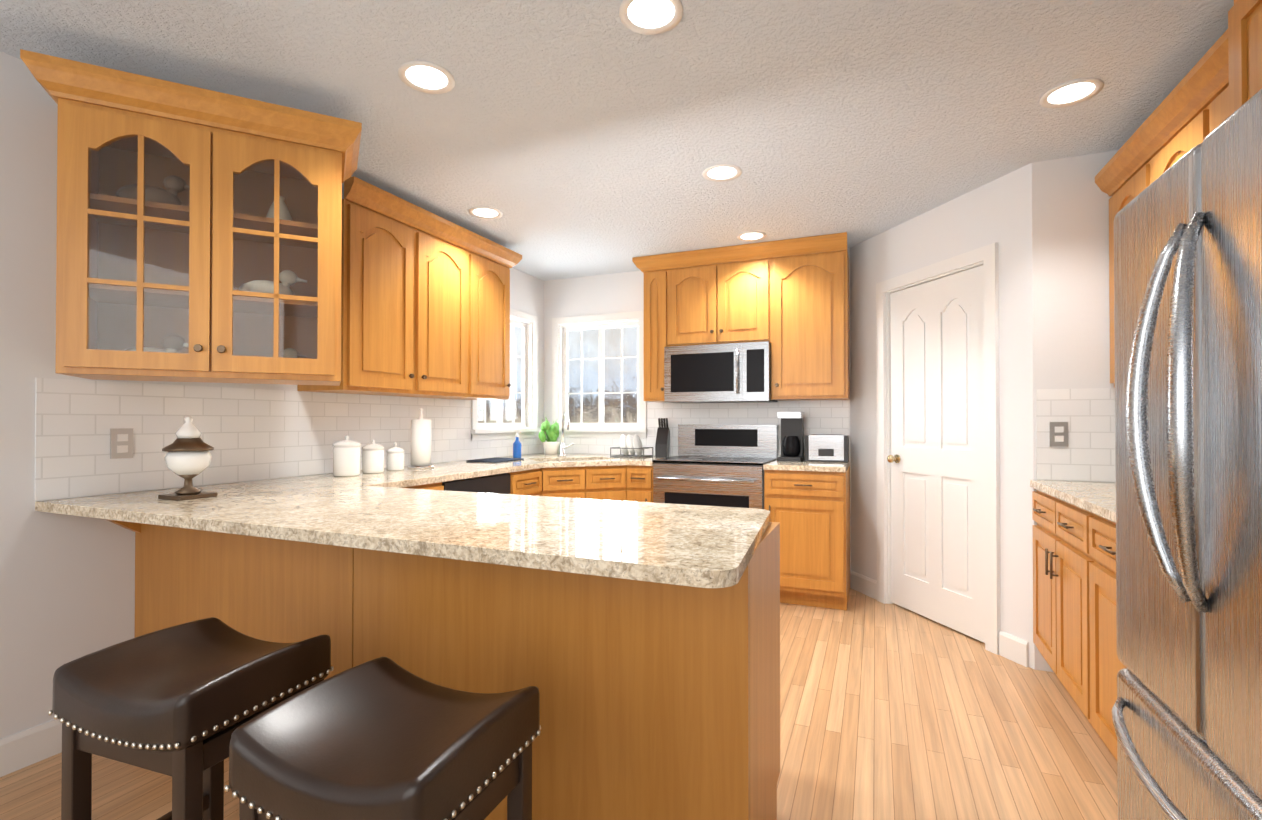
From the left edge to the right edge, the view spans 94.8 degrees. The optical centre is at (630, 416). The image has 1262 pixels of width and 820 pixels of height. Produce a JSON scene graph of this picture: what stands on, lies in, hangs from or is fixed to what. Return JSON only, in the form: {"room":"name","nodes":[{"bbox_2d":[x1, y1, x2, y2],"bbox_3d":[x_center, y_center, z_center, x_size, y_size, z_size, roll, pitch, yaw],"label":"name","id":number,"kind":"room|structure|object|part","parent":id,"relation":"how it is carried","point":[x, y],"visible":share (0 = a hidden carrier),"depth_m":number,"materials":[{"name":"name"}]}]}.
{"room":"kitchen","nodes":[
{"label":"kitchen","id":0,"kind":"room"},
{"bbox_2d":[0,51,543,738],"bbox_3d":[-2.002,-0.009,2.374,0.100,2.440,6.290,0,-1,23],"label":"wall","id":1,"kind":"structure","parent":0,"point":[66,587],"depth_m":2.04,"materials":[{"name":"white paint"}]},
{"bbox_2d":[0,719,61,776],"bbox_3d":[-2.569,1.138,0.872,0.014,0.122,3.097,0,-1,23],"label":"baseboard","id":2,"kind":"structure","parent":1,"relation":"attached to","point":[28,747],"depth_m":2.01,"materials":[{"name":"white paint"}]},
{"bbox_2d":[110,428,132,458],"bbox_3d":[-1.983,0.105,2.262,0.009,0.116,0.072,0,-1,23],"label":"outlet","id":3,"kind":"object","parent":1,"relation":"attached to","point":[121,442],"visible":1,"depth_m":2.26,"materials":[{"name":"grey plastic"}]},
{"bbox_2d":[20,49,361,385],"bbox_3d":[-1.538,-0.628,2.163,0.949,0.985,0.386,0,-1,-28],"label":"wall cabinet","id":4,"kind":"object","parent":1,"relation":"attached to","point":[199,234],"visible":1,"depth_m":2.07,"materials":[{"name":"brown wood"}]},
{"bbox_2d":[35,378,542,500],"bbox_3d":[-1.429,0.094,3.597,0.006,0.433,3.390,0,-1,23],"label":"tile backsplash","id":5,"kind":"structure","parent":1,"relation":"attached to","point":[253,434],"depth_m":2.61,"materials":[{"name":"white tile"}]},
{"bbox_2d":[297,176,472,399],"bbox_3d":[-1.363,-0.644,3.324,0.340,1.035,0.927,0,-1,23],"label":"upper cabinet","id":6,"kind":"object","parent":1,"relation":"attached to","point":[425,303],"depth_m":3.17,"materials":[{"name":"brown wood"}]},
{"bbox_2d":[473,232,512,399],"bbox_3d":[-1.093,-0.639,3.965,0.340,1.035,0.463,0,-1,23],"label":"upper cabinet","id":7,"kind":"object","parent":1,"relation":"attached to","point":[492,263],"depth_m":3.90,"materials":[{"name":"brown wood"}]},
{"bbox_2d":[471,308,540,440],"bbox_3d":[-1.020,-0.345,4.649,0.145,1.050,0.900,0,-1,23],"label":"window","id":8,"kind":"structure","parent":1,"relation":"in","point":[527,323],"depth_m":4.94,"materials":[{"name":"white paint"}]},
{"bbox_2d":[0,588,1117,819],"bbox_3d":[-0.090,1.235,1.558,4.250,0.060,6.290,0,-1,23],"label":"floor","id":9,"kind":"structure","parent":0,"point":[892,712],"depth_m":2.15,"materials":[{"name":"brown wood"}]},
{"bbox_2d":[135,525,230,637],"bbox_3d":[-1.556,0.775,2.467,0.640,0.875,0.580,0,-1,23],"label":"peninsula panel","id":10,"kind":"object","parent":9,"relation":"on","point":[182,576],"depth_m":2.20,"materials":[{"name":"brown wood"}]},
{"bbox_2d":[47,617,333,819],"bbox_3d":[-1.012,0.870,1.369,0.425,0.661,0.377,0,0,19],"label":"stool","id":11,"kind":"object","parent":9,"relation":"on","point":[179,704],"visible":0.96,"depth_m":1.26,"materials":[{"name":"brown leather"}]},
{"bbox_3d":[-1.012,0.613,1.371,0.442,0.147,0.395,0,-1,23],"label":"seat","id":12,"kind":"part","parent":11,"relation":"part of","materials":[{"name":"brown leather"}]},
{"bbox_3d":[-1.012,0.930,1.369,0.410,0.547,0.364,0,-1,23],"label":"leg frame","id":13,"kind":"part","parent":11,"relation":"part of","materials":[{"name":"black wood"}]},
{"bbox_2d":[224,657,540,819],"bbox_3d":[-0.443,0.869,1.097,0.436,0.664,0.386,0,-1,23],"label":"stool","id":14,"kind":"object","parent":9,"relation":"on","point":[382,738],"visible":1,"depth_m":1.02,"materials":[{"name":"brown leather"}]},
{"bbox_3d":[-0.443,0.927,1.097,0.394,0.547,0.345,0,-1,23],"label":"leg frame","id":15,"kind":"part","parent":14,"relation":"part of","materials":[{"name":"black wood"}]},
{"bbox_2d":[442,473,509,493],"bbox_3d":[-1.133,0.785,3.429,0.674,0.870,0.594,0,-1,23],"label":"dishwasher","id":16,"kind":"object","parent":9,"relation":"on","point":[499,483],"depth_m":3.33,"materials":[{"name":"black metal"}]},
{"bbox_2d":[231,529,786,819],"bbox_3d":[-0.466,0.770,1.938,1.816,0.875,0.490,0,-1,23],"label":"base cabinet","id":17,"kind":"object","parent":9,"relation":"on","point":[617,617],"depth_m":1.55,"materials":[{"name":"brown wood"}]},
{"bbox_2d":[35,453,849,592],"bbox_3d":[-0.259,0.324,3.098,2.545,0.034,3.383,0,-1,23],"label":"countertop","id":18,"kind":"structure","parent":17,"relation":"on","point":[580,515],"depth_m":1.77,"materials":[{"name":"beige stone"}]},
{"bbox_2d":[158,416,216,500],"bbox_3d":[-1.626,0.148,2.133,0.152,0.301,0.152,0,-1,23],"label":"ornament","id":19,"kind":"object","parent":18,"relation":"on","point":[188,456],"visible":1,"depth_m":2.10,"materials":[{"name":"white ceramic"}]},
{"bbox_2d":[333,435,360,476],"bbox_3d":[-1.467,0.201,2.999,0.132,0.208,0.132,0,-1,23],"label":"canister","id":20,"kind":"object","parent":18,"relation":"on","point":[346,456],"visible":1,"depth_m":2.95,"materials":[{"name":"white ceramic"}]},
{"bbox_2d":[362,439,384,472],"bbox_3d":[-1.406,0.215,3.169,0.113,0.183,0.113,0,-1,23],"label":"medium canister","id":21,"kind":"object","parent":18,"relation":"on","point":[373,457],"visible":1,"depth_m":3.12,"materials":[{"name":"white ceramic"}]},
{"bbox_2d":[387,443,404,470],"bbox_3d":[-1.349,0.229,3.329,0.097,0.158,0.097,0,-1,23],"label":"canister","id":22,"kind":"object","parent":18,"relation":"on","point":[395,458],"visible":1,"depth_m":3.29,"materials":[{"name":"white ceramic"}]},
{"bbox_2d":[408,408,433,468],"bbox_3d":[-1.261,0.130,3.488,0.150,0.360,0.150,0,-1,23],"label":"paper towel holder","id":23,"kind":"object","parent":18,"relation":"on","point":[420,442],"visible":1,"depth_m":3.44,"materials":[{"name":"white"}]},
{"bbox_2d":[466,457,523,462],"bbox_3d":[-0.962,0.309,4.131,0.250,0.011,0.340,0,-1,23],"label":"drying mat","id":24,"kind":"object","parent":18,"relation":"on","point":[495,459],"visible":1,"depth_m":4.08,"materials":[{"name":"blue"}]},
{"bbox_2d":[513,431,520,457],"bbox_3d":[-0.862,0.215,4.404,0.067,0.203,0.064,0,-1,23],"label":"soap bottle","id":25,"kind":"object","parent":18,"relation":"on","point":[517,448],"visible":0.98,"depth_m":4.38,"materials":[{"name":"blue plastic"}]},
{"bbox_2d":[538,417,559,454],"bbox_3d":[-0.688,0.162,4.882,0.177,0.317,0.190,0,-1,23],"label":"potted plant","id":26,"kind":"object","parent":18,"relation":"on","point":[551,444],"visible":1,"depth_m":4.84,"materials":[{"name":"green plant"}]},
{"bbox_2d":[559,413,573,456],"bbox_3d":[-0.507,0.145,4.543,0.144,0.346,0.186,0,-1,23],"label":"gooseneck faucet","id":27,"kind":"object","parent":18,"relation":"on","point":[563,448],"visible":1,"depth_m":4.57,"materials":[{"name":"silver metal"}]},
{"bbox_2d":[610,434,652,457],"bbox_3d":[0.007,0.231,4.591,0.287,0.175,0.205,0,-1,23],"label":"dish rack","id":28,"kind":"object","parent":18,"relation":"on","point":[630,444],"visible":1,"depth_m":4.57,"materials":[{"name":"grey"}]},
{"bbox_2d":[655,418,669,456],"bbox_3d":[0.250,0.167,4.565,0.090,0.304,0.160,0,0,13],"label":"knife block","id":29,"kind":"object","parent":18,"relation":"on","point":[662,446],"visible":1,"depth_m":4.53,"materials":[{"name":"black plastic"}]},
{"bbox_2d":[777,412,803,461],"bbox_3d":[1.139,0.142,4.131,0.160,0.345,0.210,0,-1,23],"label":"coffee maker","id":30,"kind":"object","parent":18,"relation":"on","point":[792,436],"visible":1,"depth_m":4.11,"materials":[{"name":"black plastic"}]},
{"bbox_2d":[805,434,848,462],"bbox_3d":[1.373,0.221,4.069,0.280,0.187,0.182,0,-1,23],"label":"toaster","id":31,"kind":"object","parent":18,"relation":"on","point":[826,447],"visible":1,"depth_m":3.99,"materials":[{"name":"silver metal"}]},
{"bbox_2d":[540,465,625,500],"bbox_3d":[-0.488,0.791,4.452,1.069,0.875,1.069,0,-1,23],"label":"base cabinet","id":32,"kind":"object","parent":9,"relation":"on","point":[603,482],"depth_m":4.04,"materials":[{"name":"brown wood"}]},
{"bbox_2d":[652,424,777,508],"bbox_3d":[0.615,0.644,4.175,0.768,1.165,0.709,0,-1,23],"label":"range","id":33,"kind":"object","parent":9,"relation":"on","point":[714,465],"visible":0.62,"depth_m":4.01,"materials":[{"name":"silver metal"}]},
{"bbox_2d":[787,465,849,609],"bbox_3d":[1.218,0.787,3.966,0.500,0.875,0.640,0,-1,23],"label":"base cabinet","id":34,"kind":"object","parent":9,"relation":"on","point":[818,540],"depth_m":3.65,"materials":[{"name":"brown wood"}]},
{"bbox_2d":[1030,485,1074,700],"bbox_3d":[2.054,0.773,2.265,0.639,0.875,0.870,0,-1,23],"label":"base cabinet","id":35,"kind":"object","parent":9,"relation":"on","point":[1054,531],"depth_m":2.43,"materials":[{"name":"brown wood"}]},
{"bbox_2d":[1075,505,1125,759],"bbox_3d":[1.824,0.768,1.719,0.639,0.875,0.595,0,-1,23],"label":"base cabinet","id":36,"kind":"object","parent":9,"relation":"on","point":[1097,663],"depth_m":1.99,"materials":[{"name":"brown wood"}]},
{"bbox_2d":[1031,481,1115,520],"bbox_3d":[1.959,0.316,2.059,0.642,0.034,1.320,0,-1,23],"label":"countertop","id":37,"kind":"structure","parent":36,"relation":"on","point":[1099,496],"depth_m":2.31,"materials":[{"name":"beige stone"}]},
{"bbox_2d":[1112,89,1261,819],"bbox_3d":[1.442,0.315,1.045,0.815,1.771,0.920,0,-1,23],"label":"fridge","id":38,"kind":"object","parent":9,"relation":"on","point":[1187,714],"visible":1,"depth_m":1.14,"materials":[{"name":"silver metal"}]},
{"bbox_2d":[0,0,1233,280],"bbox_3d":[-0.090,-1.275,1.579,4.250,0.080,6.290,0,-1,23],"label":"ceiling","id":39,"kind":"structure","parent":0,"point":[574,138],"depth_m":2.20,"materials":[{"name":"white paint"}]},
{"bbox_2d":[398,61,454,93],"bbox_3d":[-0.741,-1.228,2.108,0.196,0.006,0.196,0,-1,23],"label":"recessed light","id":40,"kind":"object","parent":39,"relation":"in","point":[427,77],"visible":1,"depth_m":2.11,"materials":[{"name":"white paint"}]},
{"bbox_2d":[469,207,501,218],"bbox_3d":[-0.870,-1.217,3.475,0.196,0.006,0.196,0,-1,23],"label":"recessed light","id":41,"kind":"object","parent":39,"relation":"in","point":[485,212],"visible":1,"depth_m":3.47,"materials":[{"name":"white paint"}]},
{"bbox_2d":[619,0,682,34],"bbox_3d":[0.061,-1.231,1.770,0.196,0.006,0.196,0,-1,23],"label":"recessed light","id":42,"kind":"object","parent":39,"relation":"in","point":[649,17],"visible":1,"depth_m":1.78,"materials":[{"name":"white paint"}]},
{"bbox_2d":[702,164,741,181],"bbox_3d":[0.457,-1.221,2.916,0.196,0.006,0.196,0,-1,23],"label":"recessed light","id":43,"kind":"object","parent":39,"relation":"in","point":[721,172],"visible":1,"depth_m":2.91,"materials":[{"name":"white paint"}]},
{"bbox_2d":[737,231,765,240],"bbox_3d":[0.814,-1.213,3.916,0.196,0.006,0.196,0,-1,23],"label":"recessed light","id":44,"kind":"object","parent":39,"relation":"in","point":[752,236],"visible":1,"depth_m":3.92,"materials":[{"name":"white paint"}]},
{"bbox_2d":[1039,78,1103,107],"bbox_3d":[1.673,-1.227,2.208,0.196,0.006,0.196,0,-1,23],"label":"recessed light","id":45,"kind":"object","parent":39,"relation":"in","point":[1073,92],"visible":1,"depth_m":2.20,"materials":[{"name":"white paint"}]},
{"bbox_2d":[544,248,850,569],"bbox_3d":[1.158,0.008,4.401,4.150,2.440,0.100,0,-1,23],"label":"wall","id":46,"kind":"structure","parent":0,"point":[601,294],"depth_m":5.00,"materials":[{"name":"white paint"}]},
{"bbox_2d":[552,311,647,437],"bbox_3d":[-0.270,-0.342,4.981,0.910,1.050,0.145,0,-1,23],"label":"window","id":47,"kind":"structure","parent":46,"relation":"in","point":[561,328],"depth_m":5.00,"materials":[{"name":"white paint"}]},
{"bbox_2d":[640,253,675,401],"bbox_3d":[0.279,-0.662,4.536,0.270,1.091,0.340,0,-1,23],"label":"upper cabinet","id":48,"kind":"object","parent":46,"relation":"attached to","point":[659,271],"depth_m":4.39,"materials":[{"name":"brown wood"}]},
{"bbox_2d":[543,400,848,458],"bbox_3d":[0.409,0.103,4.658,2.510,0.433,0.006,0,-1,23],"label":"tile backsplash","id":49,"kind":"structure","parent":46,"relation":"attached to","point":[820,416],"depth_m":4.52,"materials":[{"name":"white tile"}]},
{"bbox_2d":[676,241,771,345],"bbox_3d":[0.689,-0.863,4.365,0.766,0.691,0.340,0,-1,23],"label":"upper cabinet","id":50,"kind":"object","parent":46,"relation":"attached to","point":[724,295],"depth_m":4.19,"materials":[{"name":"brown wood"}]},
{"bbox_2d":[664,341,777,402],"bbox_3d":[0.667,-0.309,4.308,0.760,0.407,0.438,0,-1,23],"label":"over-the-range microwave","id":51,"kind":"object","parent":50,"relation":"attached to","point":[728,373],"visible":1,"depth_m":4.13,"materials":[{"name":"silver metal"}]},
{"bbox_2d":[771,232,849,400],"bbox_3d":[1.240,-0.665,4.131,0.576,1.091,0.340,0,-1,23],"label":"upper cabinet","id":52,"kind":"object","parent":46,"relation":"attached to","point":[788,299],"depth_m":3.96,"materials":[{"name":"brown wood"}]},
{"bbox_2d":[850,163,1034,668],"bbox_3d":[1.805,0.001,3.496,0.100,2.440,1.422,0,0,-15],"label":"wall","id":53,"kind":"structure","parent":0,"point":[999,211],"depth_m":2.98,"materials":[{"name":"white paint"}]},
{"bbox_2d":[850,570,876,599],"bbox_3d":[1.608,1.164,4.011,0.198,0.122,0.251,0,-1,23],"label":"baseboard","id":54,"kind":"structure","parent":53,"relation":"attached to","point":[863,584],"depth_m":4.00,"materials":[{"name":"white paint"}]},
{"bbox_2d":[887,265,984,642],"bbox_3d":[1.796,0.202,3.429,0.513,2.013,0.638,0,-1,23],"label":"pantry door","id":55,"kind":"structure","parent":53,"relation":"in","point":[935,458],"depth_m":3.39,"materials":[{"name":"white paint"}]},
{"bbox_2d":[876,243,999,654],"bbox_3d":[1.795,0.166,3.429,0.092,2.108,0.924,0,0,-15],"label":"door frame","id":56,"kind":"structure","parent":53,"relation":"attached to","point":[986,256],"depth_m":3.05,"materials":[{"name":"white paint"}]},
{"bbox_2d":[1032,150,1117,671],"bbox_3d":[2.294,-0.006,2.699,0.734,2.440,0.100,0,-1,23],"label":"wall","id":57,"kind":"structure","parent":0,"point":[1070,269],"depth_m":2.74,"materials":[{"name":"white paint"}]},
{"bbox_2d":[1050,422,1067,446],"bbox_3d":[2.025,0.084,2.746,0.072,0.116,0.009,0,-1,23],"label":"outlet","id":58,"kind":"object","parent":57,"relation":"attached to","point":[1058,433],"visible":1,"depth_m":2.74,"materials":[{"name":"grey"}]},
{"bbox_2d":[1036,388,1115,481],"bbox_3d":[2.219,0.086,2.672,0.592,0.433,0.006,0,-1,23],"label":"tile backsplash","id":59,"kind":"structure","parent":57,"relation":"attached to","point":[1089,413],"depth_m":2.72,"materials":[{"name":"white tile"}]},
{"bbox_3d":[1.603,-0.026,0.243,0.100,2.440,5.162,0,-1,23],"label":"wall","id":60,"kind":"structure","parent":0,"visible":0},
{"bbox_2d":[1103,68,1198,387],"bbox_3d":[2.192,-0.628,2.217,0.340,0.985,0.873,0,-1,23],"label":"upper cabinet","id":61,"kind":"object","parent":60,"relation":"attached to","point":[1173,131],"depth_m":2.24,"materials":[{"name":"brown wood"}]},
{"bbox_2d":[1199,52,1214,143],"bbox_3d":[1.937,-0.633,1.613,0.340,0.985,0.437,0,-1,23],"label":"upper cabinet","id":62,"kind":"object","parent":60,"relation":"attached to","point":[1207,69],"depth_m":1.86,"materials":[{"name":"brown wood"}]},
{"bbox_2d":[1215,0,1261,127],"bbox_3d":[1.603,-0.918,1.002,0.480,0.636,0.950,0,-1,23],"label":"upper cabinet","id":63,"kind":"object","parent":60,"relation":"attached to","point":[1220,82],"depth_m":1.47,"materials":[{"name":"brown wood"}]},
{"label":"outside","id":64,"kind":"structure","parent":0,"visible":0},
{"bbox_2d":[478,325,636,422],"bbox_3d":[-0.135,-0.272,4.362,4.500,4.000,3.800,0,-1,23],"label":"sky","id":65,"kind":"structure","parent":64,"point":[589,348],"depth_m":6.32,"materials":[{"name":"white"}]}
]}

